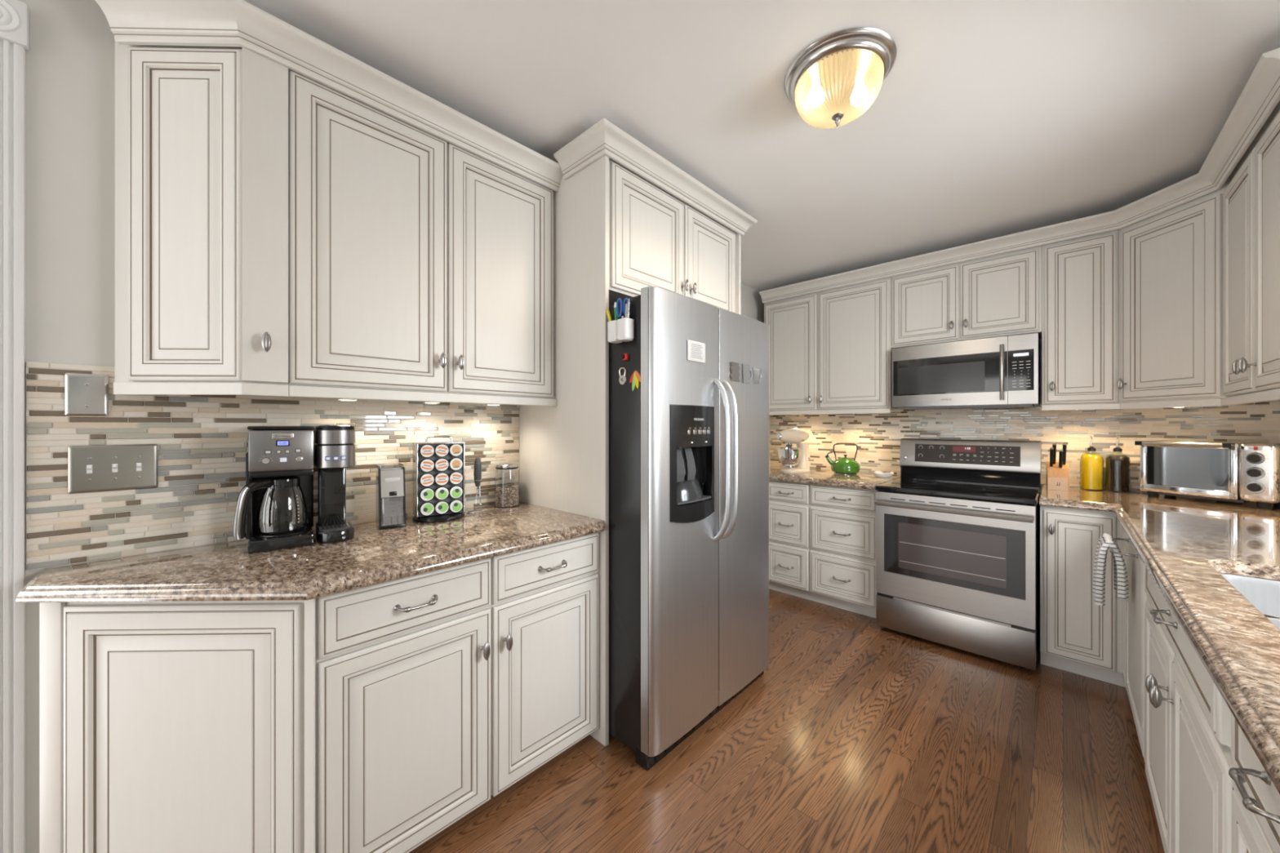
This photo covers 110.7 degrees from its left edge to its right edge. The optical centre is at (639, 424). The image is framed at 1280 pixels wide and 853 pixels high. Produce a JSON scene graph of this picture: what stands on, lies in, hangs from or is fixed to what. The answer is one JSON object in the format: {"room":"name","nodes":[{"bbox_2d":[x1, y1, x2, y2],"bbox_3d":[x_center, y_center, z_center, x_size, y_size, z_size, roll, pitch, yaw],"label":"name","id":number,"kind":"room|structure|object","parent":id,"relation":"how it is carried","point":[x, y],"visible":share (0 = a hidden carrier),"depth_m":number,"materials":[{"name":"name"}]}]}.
{"room":"kitchen","nodes":[
{"label":"kitchen","id":0,"kind":"room"},
{"bbox_2d":[18,0,769,852],"bbox_3d":[-1.323,0.043,1.583,0.120,2.515,7.260,0,0,44],"label":"wall","id":1,"kind":"structure","parent":0,"point":[70,58],"depth_m":1.22,"materials":[{"name":"paint"}]},
{"bbox_2d":[0,39,25,852],"bbox_3d":[-1.657,0.153,1.133,0.019,2.293,0.095,0,0,44],"label":"trim","id":2,"kind":"structure","parent":1,"relation":"attached to","point":[12,55],"depth_m":1.15,"materials":[{"name":"paint"}]},
{"bbox_2d":[0,0,29,50],"bbox_3d":[-1.652,-1.049,1.128,0.032,0.112,0.110,0,0,44],"label":"trim","id":3,"kind":"structure","parent":1,"relation":"attached to","point":[14,14],"depth_m":1.15,"materials":[{"name":"paint"}]},
{"bbox_2d":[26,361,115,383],"bbox_3d":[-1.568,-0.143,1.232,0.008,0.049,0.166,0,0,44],"label":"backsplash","id":4,"kind":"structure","parent":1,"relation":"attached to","point":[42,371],"depth_m":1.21,"materials":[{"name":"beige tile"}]},
{"bbox_2d":[113,41,288,396],"bbox_3d":[-1.267,-0.593,1.286,0.371,1.015,0.352,0,0,44],"label":"upper cabinet","id":5,"kind":"object","parent":1,"relation":"attached to","point":[202,131],"visible":1,"depth_m":1.24,"materials":[{"name":"paint"}]},
{"bbox_2d":[26,380,519,570],"bbox_3d":[-1.119,0.134,1.704,0.007,0.504,1.469,0,0,44],"label":"backsplash","id":6,"kind":"structure","parent":1,"relation":"attached to","point":[202,441],"depth_m":1.40,"materials":[{"name":"beige tile"}]},
{"bbox_2d":[65,373,108,416],"bbox_3d":[-1.549,-0.084,1.240,0.008,0.118,0.076,0,0,44],"label":"blank plate","id":7,"kind":"object","parent":6,"relation":"attached to","point":[86,394],"visible":1,"depth_m":1.24,"materials":[{"name":"silver metal"}]},
{"bbox_2d":[67,444,157,493],"bbox_3d":[-1.511,0.124,1.273,0.017,0.132,0.167,0,0,44],"label":"switch plate","id":8,"kind":"object","parent":6,"relation":"attached to","point":[103,468],"visible":1,"depth_m":1.27,"materials":[{"name":"silver metal"}]},
{"bbox_2d":[288,68,556,406],"bbox_3d":[-0.814,-0.593,1.761,0.371,1.015,0.962,0,0,44],"label":"upper cabinet","id":9,"kind":"object","parent":1,"relation":"attached to","point":[421,265],"visible":0.99,"depth_m":1.55,"materials":[{"name":"paint"}]},
{"bbox_2d":[95,0,563,191],"bbox_3d":[-0.845,-1.101,1.508,1.374,0.086,0.259,0,0,-36],"label":"crown molding","id":10,"kind":"structure","parent":9,"relation":"attached to","point":[208,23],"depth_m":1.32,"materials":[{"name":"paint"}]},
{"bbox_2d":[608,157,735,312],"bbox_3d":[-0.002,-0.840,2.374,0.691,0.560,1.000,0,0,44],"label":"upper cabinet","id":11,"kind":"object","parent":1,"relation":"attached to","point":[656,238],"visible":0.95,"depth_m":2.05,"materials":[{"name":"paint"}]},
{"bbox_2d":[553,117,757,235],"bbox_3d":[0.011,-1.131,2.362,0.712,0.086,1.176,0,0,44],"label":"crown molding","id":12,"kind":"structure","parent":11,"relation":"attached to","point":[603,138],"depth_m":1.92,"materials":[{"name":"paint"}]},
{"bbox_2d":[244,0,1279,291],"bbox_3d":[-0.253,-1.255,0.560,3.080,0.080,7.500,0,0,44],"label":"ceiling","id":13,"kind":"structure","parent":0,"point":[989,119],"depth_m":1.61,"materials":[{"name":"paint"}]},
{"bbox_2d":[783,26,897,126],"bbox_3d":[0.680,-1.121,1.522,0.352,0.188,0.352,0,0,-32],"label":"ceiling lamp","id":14,"kind":"object","parent":13,"relation":"attached to","point":[840,70],"visible":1,"depth_m":1.49,"materials":[{"name":"beige glass"}]},
{"bbox_2d":[408,588,1164,852],"bbox_3d":[-0.788,1.330,1.071,4.560,0.060,7.500,0,0,44],"label":"floor","id":15,"kind":"structure","parent":0,"point":[856,735],"depth_m":1.66,"materials":[{"name":"brown wood"}]},
{"bbox_2d":[39,598,315,852],"bbox_3d":[-1.208,0.862,1.160,0.630,0.876,0.483,0,0,44],"label":"base cabinet","id":16,"kind":"object","parent":15,"relation":"on","point":[165,726],"visible":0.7,"depth_m":1.11,"materials":[{"name":"paint"}]},
{"bbox_2d":[15,501,607,602],"bbox_3d":[-0.875,0.405,1.478,0.672,0.038,1.459,0,0,44],"label":"countertop","id":17,"kind":"structure","parent":16,"relation":"on","point":[222,571],"depth_m":1.25,"materials":[{"name":"stone"}]},
{"bbox_2d":[233,425,355,553],"bbox_3d":[-1.128,0.193,1.463,0.306,0.385,0.231,0,0,-38],"label":"coffee maker","id":18,"kind":"object","parent":17,"relation":"on","point":[274,511],"visible":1,"depth_m":1.43,"materials":[{"name":"black plastic"}]},
{"bbox_2d":[318,521,351,531],"bbox_3d":[-1.032,0.346,1.500,0.090,0.003,0.120,0,0,-38],"label":"drip tray","id":19,"kind":"object","parent":18,"relation":"on","point":[322,526],"depth_m":1.50,"materials":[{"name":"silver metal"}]},
{"bbox_2d":[375,463,406,529],"bbox_3d":[-0.956,0.269,1.696,0.087,0.233,0.122,0,0,-37],"label":"coffee grinder","id":20,"kind":"object","parent":17,"relation":"on","point":[390,494],"visible":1,"depth_m":1.66,"materials":[{"name":"silver metal"}]},
{"bbox_2d":[412,435,465,522],"bbox_3d":[-0.834,0.215,1.837,0.198,0.342,0.198,0,0,-35],"label":"pod carousel","id":21,"kind":"object","parent":17,"relation":"on","point":[417,458],"visible":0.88,"depth_m":1.79,"materials":[{"name":"black metal"}]},
{"bbox_2d":[419,502,435,515],"bbox_3d":[-0.851,0.335,1.767,0.056,0.056,0.021,0,0,-35],"label":"pod","id":22,"kind":"object","parent":21,"relation":"in","point":[427,508],"visible":1,"depth_m":1.76,"materials":[{"name":"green plastic"}]},
{"bbox_2d":[422,503,433,512],"bbox_3d":[-0.843,0.332,1.760,0.036,0.036,0.001,18,-10,-35],"label":"print","id":23,"kind":"object","parent":22,"relation":"attached to","point":[428,508],"depth_m":1.76},
{"bbox_2d":[419,487,435,502],"bbox_3d":[-0.851,0.277,1.767,0.056,0.056,0.021,0,0,-35],"label":"pod","id":24,"kind":"object","parent":21,"relation":"in","point":[427,494],"visible":1,"depth_m":1.76,"materials":[{"name":"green plastic"}]},
{"bbox_2d":[423,489,433,498],"bbox_3d":[-0.842,0.277,1.761,0.036,0.036,0.001,-44,24,-27],"label":"print","id":25,"kind":"object","parent":24,"relation":"attached to","point":[428,494],"depth_m":1.76},
{"bbox_2d":[419,472,435,487],"bbox_3d":[-0.851,0.219,1.767,0.056,0.056,0.021,0,0,-35],"label":"pod","id":26,"kind":"object","parent":21,"relation":"in","point":[426,480],"visible":1,"depth_m":1.76,"materials":[{"name":"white plastic"}]},
{"bbox_2d":[422,475,432,484],"bbox_3d":[-0.845,0.219,1.758,0.037,0.031,0.001,-14,8,-34],"label":"print","id":27,"kind":"object","parent":26,"relation":"attached to","point":[427,477],"depth_m":1.76},
{"bbox_2d":[419,458,435,472],"bbox_3d":[-0.851,0.162,1.767,0.056,0.056,0.021,0,0,-35],"label":"pod","id":28,"kind":"object","parent":21,"relation":"in","point":[426,465],"visible":1,"depth_m":1.76,"materials":[{"name":"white plastic"}]},
{"bbox_2d":[421,461,432,469],"bbox_3d":[-0.845,0.162,1.758,0.037,0.031,0.001,18,-10,-35],"label":"print","id":29,"kind":"object","parent":28,"relation":"attached to","point":[425,462],"depth_m":1.76},
{"bbox_2d":[419,444,435,457],"bbox_3d":[-0.851,0.104,1.767,0.056,0.056,0.021,0,0,-35],"label":"pod","id":30,"kind":"object","parent":21,"relation":"in","point":[426,451],"visible":1,"depth_m":1.76,"materials":[{"name":"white plastic"}]},
{"bbox_2d":[422,447,432,454],"bbox_3d":[-0.845,0.104,1.758,0.037,0.031,0.001,0,0,-36],"label":"print","id":31,"kind":"object","parent":30,"relation":"attached to","point":[424,448],"depth_m":1.76},
{"bbox_2d":[434,500,449,514],"bbox_3d":[-0.807,0.335,1.798,0.056,0.056,0.021,0,0,-35],"label":"pod","id":32,"kind":"object","parent":21,"relation":"in","point":[442,507],"visible":1,"depth_m":1.79,"materials":[{"name":"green plastic"}]},
{"bbox_2d":[438,502,448,511],"bbox_3d":[-0.797,0.334,1.792,0.036,0.036,0.001,46,-25,-27],"label":"print","id":33,"kind":"object","parent":32,"relation":"attached to","point":[442,507],"depth_m":1.79},
{"bbox_2d":[434,486,449,500],"bbox_3d":[-0.807,0.277,1.798,0.056,0.056,0.021,0,0,-35],"label":"pod","id":34,"kind":"object","parent":21,"relation":"in","point":[442,493],"visible":1,"depth_m":1.79,"materials":[{"name":"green plastic"}]},
{"bbox_2d":[437,489,447,498],"bbox_3d":[-0.799,0.281,1.791,0.036,0.036,0.001,33,-19,-31],"label":"print","id":35,"kind":"object","parent":34,"relation":"attached to","point":[442,494],"depth_m":1.79},
{"bbox_2d":[434,471,449,485],"bbox_3d":[-0.807,0.219,1.799,0.056,0.056,0.021,0,0,-35],"label":"pod","id":36,"kind":"object","parent":21,"relation":"in","point":[442,478],"visible":1,"depth_m":1.79,"materials":[{"name":"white plastic"}]},
{"bbox_2d":[436,475,447,483],"bbox_3d":[-0.801,0.219,1.790,0.037,0.031,0.001,0,0,-35],"label":"print","id":37,"kind":"object","parent":36,"relation":"attached to","point":[442,476],"depth_m":1.79},
{"bbox_2d":[434,457,449,471],"bbox_3d":[-0.807,0.162,1.799,0.056,0.056,0.021,0,0,-35],"label":"pod","id":38,"kind":"object","parent":21,"relation":"in","point":[442,464],"visible":1,"depth_m":1.79,"materials":[{"name":"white plastic"}]},
{"bbox_2d":[436,461,447,469],"bbox_3d":[-0.801,0.162,1.790,0.037,0.031,0.001,-14,8,-34],"label":"print","id":39,"kind":"object","parent":38,"relation":"attached to","point":[440,462],"depth_m":1.79},
{"bbox_2d":[435,443,449,457],"bbox_3d":[-0.807,0.104,1.799,0.056,0.056,0.021,0,0,-35],"label":"pod","id":40,"kind":"object","parent":21,"relation":"in","point":[442,450],"visible":1,"depth_m":1.79,"materials":[{"name":"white plastic"}]},
{"bbox_2d":[436,446,447,454],"bbox_3d":[-0.801,0.104,1.790,0.037,0.031,0.001,17,-10,-34],"label":"print","id":41,"kind":"object","parent":40,"relation":"attached to","point":[442,447],"depth_m":1.79},
{"bbox_2d":[448,499,463,513],"bbox_3d":[-0.762,0.335,1.830,0.056,0.056,0.021,0,0,-35],"label":"pod","id":42,"kind":"object","parent":21,"relation":"in","point":[455,505],"visible":1,"depth_m":1.82,"materials":[{"name":"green plastic"}]},
{"bbox_2d":[452,502,461,511],"bbox_3d":[-0.754,0.338,1.823,0.036,0.036,0.001,16,-9,-34],"label":"print","id":43,"kind":"object","parent":42,"relation":"attached to","point":[456,506],"depth_m":1.82},
{"bbox_2d":[448,485,463,498],"bbox_3d":[-0.762,0.277,1.830,0.056,0.056,0.021,0,0,-35],"label":"pod","id":44,"kind":"object","parent":21,"relation":"in","point":[455,491],"visible":1,"depth_m":1.82,"materials":[{"name":"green plastic"}]},
{"bbox_2d":[451,488,461,497],"bbox_3d":[-0.756,0.281,1.821,0.036,0.036,0.001,-42,23,-27],"label":"print","id":45,"kind":"object","parent":44,"relation":"attached to","point":[455,493],"depth_m":1.82},
{"bbox_2d":[448,471,463,484],"bbox_3d":[-0.762,0.219,1.830,0.056,0.056,0.021,0,0,-35],"label":"pod","id":46,"kind":"object","parent":21,"relation":"in","point":[456,477],"visible":1,"depth_m":1.82,"materials":[{"name":"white plastic"}]},
{"bbox_2d":[451,474,461,482],"bbox_3d":[-0.756,0.219,1.821,0.037,0.031,0.001,17,-10,-34],"label":"print","id":47,"kind":"object","parent":46,"relation":"attached to","point":[456,475],"depth_m":1.82},
{"bbox_2d":[448,457,463,471],"bbox_3d":[-0.762,0.162,1.830,0.056,0.056,0.021,0,0,-35],"label":"pod","id":48,"kind":"object","parent":21,"relation":"in","point":[456,464],"visible":1,"depth_m":1.82,"materials":[{"name":"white plastic"}]},
{"bbox_2d":[452,459,460,467],"bbox_3d":[-0.756,0.160,1.821,0.033,0.033,0.001,0,0,-35],"label":"print","id":49,"kind":"object","parent":48,"relation":"attached to","point":[455,464],"depth_m":1.82},
{"bbox_2d":[448,443,463,457],"bbox_3d":[-0.762,0.104,1.830,0.056,0.056,0.021,0,0,-35],"label":"pod","id":50,"kind":"object","parent":21,"relation":"in","point":[456,450],"visible":0.99,"depth_m":1.82,"materials":[{"name":"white plastic"}]},
{"bbox_2d":[452,445,460,453],"bbox_3d":[-0.756,0.103,1.821,0.033,0.033,0.001,-14,8,-34],"label":"print","id":51,"kind":"object","parent":50,"relation":"attached to","point":[455,450],"depth_m":1.82},
{"bbox_2d":[466,457,483,513],"bbox_3d":[-0.731,0.266,1.957,0.067,0.240,0.072,0,0,-26],"label":"milk frother","id":52,"kind":"object","parent":17,"relation":"on","point":[477,466],"visible":1,"depth_m":1.95,"materials":[{"name":"grey plastic"}]},
{"bbox_2d":[493,462,519,507],"bbox_3d":[-0.635,0.285,2.112,0.117,0.198,0.117,0,0,44],"label":"glass jar","id":53,"kind":"object","parent":17,"relation":"on","point":[508,465],"visible":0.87,"depth_m":2.08,"materials":[{"name":"clear glass"}]},
{"bbox_2d":[494,484,519,506],"bbox_3d":[-0.635,0.337,2.112,0.112,0.089,0.113,0,0,44],"label":"coffee beans","id":54,"kind":"object","parent":53,"relation":"in","point":[507,496],"visible":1,"depth_m":2.07,"materials":[{"name":"brown food"}]},
{"bbox_2d":[315,557,490,852],"bbox_3d":[-0.862,0.862,1.493,0.671,0.876,0.478,0,0,44],"label":"base cabinet","id":55,"kind":"object","parent":15,"relation":"on","point":[403,664],"visible":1,"depth_m":1.26,"materials":[{"name":"paint"}]},
{"bbox_2d":[490,532,598,796],"bbox_3d":[-0.534,0.862,1.836,0.671,0.876,0.469,0,0,44],"label":"base cabinet","id":56,"kind":"object","parent":15,"relation":"on","point":[544,598],"visible":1,"depth_m":1.60,"materials":[{"name":"paint"}]},
{"bbox_2d":[519,155,608,746],"bbox_3d":[-0.370,0.090,2.019,0.655,2.420,0.020,0,0,44],"label":"panel","id":57,"kind":"object","parent":15,"relation":"on","point":[564,447],"visible":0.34,"depth_m":1.89,"materials":[{"name":"paint"}]},
{"bbox_2d":[608,285,768,770],"bbox_3d":[0.085,0.388,2.219,0.916,1.824,0.906,0,0,44],"label":"fridge","id":58,"kind":"object","parent":15,"relation":"on","point":[689,446],"visible":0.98,"depth_m":1.78,"materials":[{"name":"silver metal"}]},
{"bbox_2d":[608,317,634,343],"bbox_3d":[-0.075,-0.365,1.722,0.110,0.080,0.050,0,0,44],"label":"pen holder","id":59,"kind":"object","parent":58,"relation":"attached to","point":[621,330],"visible":1,"depth_m":1.69,"materials":[{"name":"white plastic"}]},
{"bbox_2d":[616,297,628,318],"bbox_3d":[-0.067,-0.416,1.713,0.064,0.156,0.013,0,0,33],"label":"scissors","id":60,"kind":"object","parent":59,"relation":"in","point":[622,305],"visible":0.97,"depth_m":1.71,"materials":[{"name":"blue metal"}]},
{"bbox_2d":[618,367,626,385],"bbox_3d":[-0.069,-0.193,1.749,0.041,0.070,0.008,0,0,44],"label":"magnet","id":61,"kind":"object","parent":58,"relation":"attached to","point":[622,380],"visible":1,"depth_m":1.75,"materials":[{"name":"silver metal"}]},
{"bbox_2d":[629,370,640,391],"bbox_3d":[-0.016,-0.169,1.698,0.063,0.080,0.006,0,0,44],"label":"magnet","id":62,"kind":"object","parent":58,"relation":"attached to","point":[635,378],"visible":1,"depth_m":1.70,"materials":[{"name":"multicoloured plastic"}]},
{"bbox_2d":[687,339,705,363],"bbox_3d":[0.230,-0.299,1.804,0.004,0.082,0.119,0,0,44],"label":"magnet","id":63,"kind":"object","parent":58,"relation":"attached to","point":[695,350],"visible":1,"depth_m":1.80,"materials":[{"name":"grey paper"}]},
{"bbox_2d":[730,361,739,382],"bbox_3d":[0.435,-0.242,2.020,0.003,0.085,0.073,0,0,44],"label":"magnet","id":64,"kind":"object","parent":58,"relation":"attached to","point":[735,368],"visible":1,"depth_m":2.02,"materials":[{"name":"metal"}]},
{"bbox_2d":[742,364,752,383],"bbox_3d":[0.509,-0.241,2.097,0.007,0.088,0.092,0,0,44],"label":"magnet","id":65,"kind":"object","parent":58,"relation":"attached to","point":[746,370],"visible":1,"depth_m":2.09,"materials":[{"name":"grey metal"}]},
{"bbox_2d":[752,367,761,383],"bbox_3d":[0.574,-0.239,2.165,0.005,0.075,0.087,0,0,44],"label":"magnet","id":66,"kind":"object","parent":58,"relation":"attached to","point":[756,371],"visible":1,"depth_m":2.16,"materials":[{"name":"silver metal"}]},
{"bbox_2d":[735,231,741,314],"bbox_3d":[0.336,0.090,2.758,0.655,2.420,0.020,0,0,44],"label":"panel","id":67,"kind":"object","parent":15,"relation":"on","point":[738,237],"visible":0.02,"depth_m":2.53,"materials":[{"name":"paint"}]},
{"bbox_2d":[768,480,813,600],"bbox_3d":[1.213,0.862,3.672,0.649,0.876,0.714,0,0,44],"label":"base cabinet","id":68,"kind":"object","parent":15,"relation":"on","point":[788,502],"visible":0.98,"depth_m":3.32,"materials":[{"name":"paint"}]},
{"bbox_2d":[768,466,900,489],"bbox_3d":[1.387,0.405,3.519,1.122,0.038,0.715,0,0,44],"label":"countertop","id":69,"kind":"structure","parent":68,"relation":"on","point":[819,477],"depth_m":3.23,"materials":[{"name":"stone"}]},
{"bbox_2d":[776,427,810,473],"bbox_3d":[1.256,0.205,3.629,0.321,0.360,0.212,0,0,-40],"label":"stand mixer","id":70,"kind":"object","parent":69,"relation":"on","point":[788,457],"visible":1,"depth_m":3.57,"materials":[{"name":"beige metal"}]},
{"bbox_2d":[777,448,801,468],"bbox_3d":[1.220,0.272,3.612,0.190,0.160,0.190,0,0,11],"label":"bowl","id":71,"kind":"object","parent":70,"relation":"on","point":[789,458],"depth_m":3.55,"materials":[{"name":"silver metal"}]},
{"bbox_2d":[825,442,860,475],"bbox_3d":[1.591,0.262,3.437,0.219,0.248,0.206,0,0,-27],"label":"kettle","id":72,"kind":"object","parent":69,"relation":"on","point":[846,466],"visible":1,"depth_m":3.38,"materials":[{"name":"green metal"}]},
{"bbox_2d":[871,471,893,477],"bbox_3d":[1.786,0.365,3.259,0.147,0.042,0.102,0,0,24],"label":"spoon rest","id":73,"kind":"object","parent":69,"relation":"on","point":[877,473],"visible":1,"depth_m":3.23,"materials":[{"name":"white ceramic"}]},
{"bbox_2d":[809,484,877,617],"bbox_3d":[1.615,0.862,3.288,0.463,0.876,0.714,0,0,44],"label":"base cabinet","id":74,"kind":"object","parent":15,"relation":"on","point":[842,520],"visible":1,"depth_m":3.05,"materials":[{"name":"paint"}]},
{"bbox_2d":[874,438,1041,671],"bbox_3d":[2.004,0.700,2.788,0.763,1.200,0.800,0,0,44],"label":"range","id":75,"kind":"object","parent":15,"relation":"on","point":[957,534],"visible":1,"depth_m":2.56,"materials":[{"name":"silver metal"}]},
{"bbox_2d":[875,477,1040,505],"bbox_3d":[1.963,0.397,2.745,0.763,0.030,0.612,0,0,44],"label":"cooktop","id":76,"kind":"object","parent":75,"relation":"in","point":[962,490],"depth_m":2.65,"materials":[{"name":"black glass"}]},
{"bbox_2d":[1040,505,1125,687],"bbox_3d":[2.683,0.862,2.262,0.930,0.876,0.721,0,0,44],"label":"base cabinet","id":77,"kind":"object","parent":15,"relation":"on","point":[1079,636],"visible":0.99,"depth_m":2.26,"materials":[{"name":"paint"}]},
{"bbox_2d":[1122,527,1126,689],"bbox_3d":[2.502,0.862,1.859,0.640,0.876,0.185,0,0,44],"label":"base cabinet","id":78,"kind":"object","parent":15,"relation":"on","point":[1123,530],"visible":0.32,"depth_m":2.04,"materials":[{"name":"paint"}]},
{"bbox_2d":[1106,533,1148,763],"bbox_3d":[2.181,0.864,1.592,0.697,0.872,0.616,0,0,44],"label":"dishwasher","id":79,"kind":"object","parent":15,"relation":"on","point":[1135,567],"visible":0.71,"depth_m":1.72,"materials":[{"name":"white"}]},
{"bbox_2d":[1092,533,1128,606],"bbox_3d":[1.948,0.605,1.835,0.098,0.275,0.185,0,0,44],"label":"dish towel","id":80,"kind":"object","parent":79,"relation":"hanging from","point":[1105,540],"visible":0.98,"depth_m":1.79,"materials":[{"name":"white fabric"}]},
{"bbox_2d":[1145,566,1233,852],"bbox_3d":[1.600,0.862,0.958,0.661,0.876,1.080,0,0,44],"label":"base cabinet","id":81,"kind":"object","parent":15,"relation":"on","point":[1188,720],"visible":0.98,"depth_m":1.06,"materials":[{"name":"paint"}]},
{"bbox_2d":[1228,712,1279,852],"bbox_3d":[1.070,0.862,0.383,0.673,0.876,0.480,0,0,44],"label":"base cabinet","id":82,"kind":"object","parent":15,"relation":"on","point":[1255,800],"visible":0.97,"depth_m":0.66,"materials":[{"name":"paint"}]},
{"bbox_3d":[0.748,0.862,0.046,0.673,0.876,0.450,0,0,44],"label":"base cabinet","id":83,"kind":"object","parent":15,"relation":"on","visible":0},
{"bbox_2d":[1039,484,1279,795],"bbox_3d":[1.719,0.405,1.248,0.940,0.038,3.540,0,0,44],"label":"countertop","id":84,"kind":"structure","parent":83,"relation":"on","point":[1184,544],"depth_m":1.18,"materials":[{"name":"stone"}]},
{"bbox_2d":[1046,461,1069,490],"bbox_3d":[2.506,0.306,2.656,0.094,0.160,0.117,0,0,40],"label":"knife block","id":85,"kind":"object","parent":84,"relation":"on","point":[1057,478],"visible":1,"depth_m":2.62,"materials":[{"name":"brown wood"}]},
{"bbox_2d":[1049,447,1053,466],"bbox_3d":[2.467,0.195,2.652,0.018,0.121,0.060,0,0,40],"label":"knife","id":86,"kind":"object","parent":85,"relation":"on","point":[1051,449],"visible":1,"depth_m":2.64,"materials":[{"name":"black plastic"}]},
{"bbox_2d":[1052,443,1056,464],"bbox_3d":[2.502,0.177,2.673,0.018,0.131,0.060,0,0,40],"label":"knife","id":87,"kind":"object","parent":85,"relation":"on","point":[1054,445],"visible":0.79,"depth_m":2.66,"materials":[{"name":"black plastic"}]},
{"bbox_2d":[1058,449,1063,467],"bbox_3d":[2.491,0.203,2.619,0.018,0.114,0.060,0,0,40],"label":"knife","id":88,"kind":"object","parent":85,"relation":"in","point":[1060,451],"visible":1,"depth_m":2.61,"materials":[{"name":"black plastic"}]},
{"bbox_2d":[1062,443,1066,465],"bbox_3d":[2.533,0.176,2.641,0.018,0.134,0.060,0,0,40],"label":"knife","id":89,"kind":"object","parent":85,"relation":"on","point":[1064,445],"visible":0.87,"depth_m":2.63,"materials":[{"name":"black plastic"}]},
{"bbox_2d":[1080,435,1103,490],"bbox_3d":[2.693,0.224,2.639,0.100,0.323,0.100,0,0,44],"label":"oil bottle","id":90,"kind":"object","parent":84,"relation":"on","point":[1091,464],"visible":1,"depth_m":2.61,"materials":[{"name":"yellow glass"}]},
{"bbox_2d":[1105,435,1130,492],"bbox_3d":[2.772,0.224,2.568,0.100,0.323,0.100,0,0,44],"label":"oil bottle","id":91,"kind":"object","parent":84,"relation":"on","point":[1117,466],"visible":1,"depth_m":2.54,"materials":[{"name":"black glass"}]},
{"bbox_2d":[1134,440,1279,509],"bbox_3d":[2.876,0.236,2.227,0.281,0.300,0.442,0,0,-21],"label":"toaster oven","id":92,"kind":"object","parent":84,"relation":"on","point":[1239,472],"visible":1,"depth_m":2.16,"materials":[{"name":"metal"}]},
{"bbox_2d":[1157,492,1250,502],"bbox_3d":[2.859,0.362,2.257,0.140,0.011,0.310,0,0,-21],"label":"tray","id":93,"kind":"object","parent":92,"relation":"on","point":[1238,500],"depth_m":2.19,"materials":[{"name":"grey metal"}]},
{"bbox_2d":[1219,573,1279,630],"bbox_3d":[1.522,0.525,0.862,0.449,0.200,0.819,0,0,44],"label":"sink","id":94,"kind":"object","parent":84,"relation":"in","point":[1263,593],"visible":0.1,"depth_m":1.22,"materials":[{"name":"ceramic"}]},
{"bbox_2d":[901,339,1043,492],"bbox_3d":[2.296,0.043,3.228,3.080,2.515,0.120,0,0,44],"label":"wall","id":95,"kind":"structure","parent":0,"point":[1039,340],"depth_m":2.86,"materials":[{"name":"paint"}]},
{"bbox_2d":[764,276,901,415],"bbox_3d":[1.531,-0.593,3.613,0.991,1.015,0.381,0,0,44],"label":"upper cabinet","id":96,"kind":"object","parent":95,"relation":"attached to","point":[830,350],"visible":0.98,"depth_m":3.45,"materials":[{"name":"paint"}]},
{"bbox_2d":[890,245,1041,348],"bbox_3d":[2.180,-0.826,2.993,0.803,0.548,0.381,0,0,44],"label":"upper cabinet","id":97,"kind":"object","parent":95,"relation":"attached to","point":[997,295],"visible":1,"depth_m":2.85,"materials":[{"name":"paint"}]},
{"bbox_2d":[891,333,1039,409],"bbox_3d":[2.153,-0.321,2.955,0.762,0.426,0.468,0,0,44],"label":"microwave","id":98,"kind":"object","parent":97,"relation":"attached to","point":[1002,371],"visible":1,"depth_m":2.79,"materials":[{"name":"silver metal"}]},
{"bbox_2d":[769,401,1279,492],"bbox_3d":[2.252,0.134,3.182,2.840,0.504,0.007,0,0,44],"label":"backsplash","id":99,"kind":"structure","parent":95,"relation":"attached to","point":[880,434],"depth_m":2.85,"materials":[{"name":"beige tile"}]},
{"bbox_2d":[844,434,858,443],"bbox_3d":[1.745,0.112,3.653,0.118,0.074,0.008,0,0,44],"label":"wall outlet","id":100,"kind":"object","parent":99,"relation":"attached to","point":[853,438],"visible":0.97,"depth_m":3.65,"materials":[{"name":"beige plastic"}]},
{"bbox_2d":[1041,229,1119,410],"bbox_3d":[2.584,-0.593,2.607,0.314,1.015,0.381,0,0,44],"label":"upper cabinet","id":101,"kind":"object","parent":95,"relation":"attached to","point":[1080,275],"visible":0.99,"depth_m":2.50,"materials":[{"name":"paint"}]},
{"bbox_2d":[1117,177,1279,408],"bbox_3d":[2.832,-0.593,2.196,0.640,1.015,0.632,0,0,44],"label":"upper cabinet","id":102,"kind":"object","parent":95,"relation":"attached to","point":[1171,261],"visible":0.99,"depth_m":2.15,"materials":[{"name":"paint"}]},
{"bbox_2d":[759,47,1279,302],"bbox_3d":[1.941,-1.101,2.737,0.990,0.086,2.684,0,0,-20],"label":"crown molding","id":103,"kind":"structure","parent":102,"relation":"attached to","point":[1260,95],"depth_m":2.29,"materials":[{"name":"paint"}]},
{"bbox_3d":[0.817,0.042,-0.462,0.120,2.515,7.260,0,0,44],"label":"wall","id":104,"kind":"structure","parent":0,"visible":0},
{"bbox_2d":[1221,101,1279,405],"bbox_3d":[2.391,-0.593,1.546,0.379,1.015,0.915,0,0,44],"label":"upper cabinet","id":105,"kind":"object","parent":104,"relation":"attached to","point":[1251,196],"visible":1,"depth_m":1.66,"materials":[{"name":"paint"}]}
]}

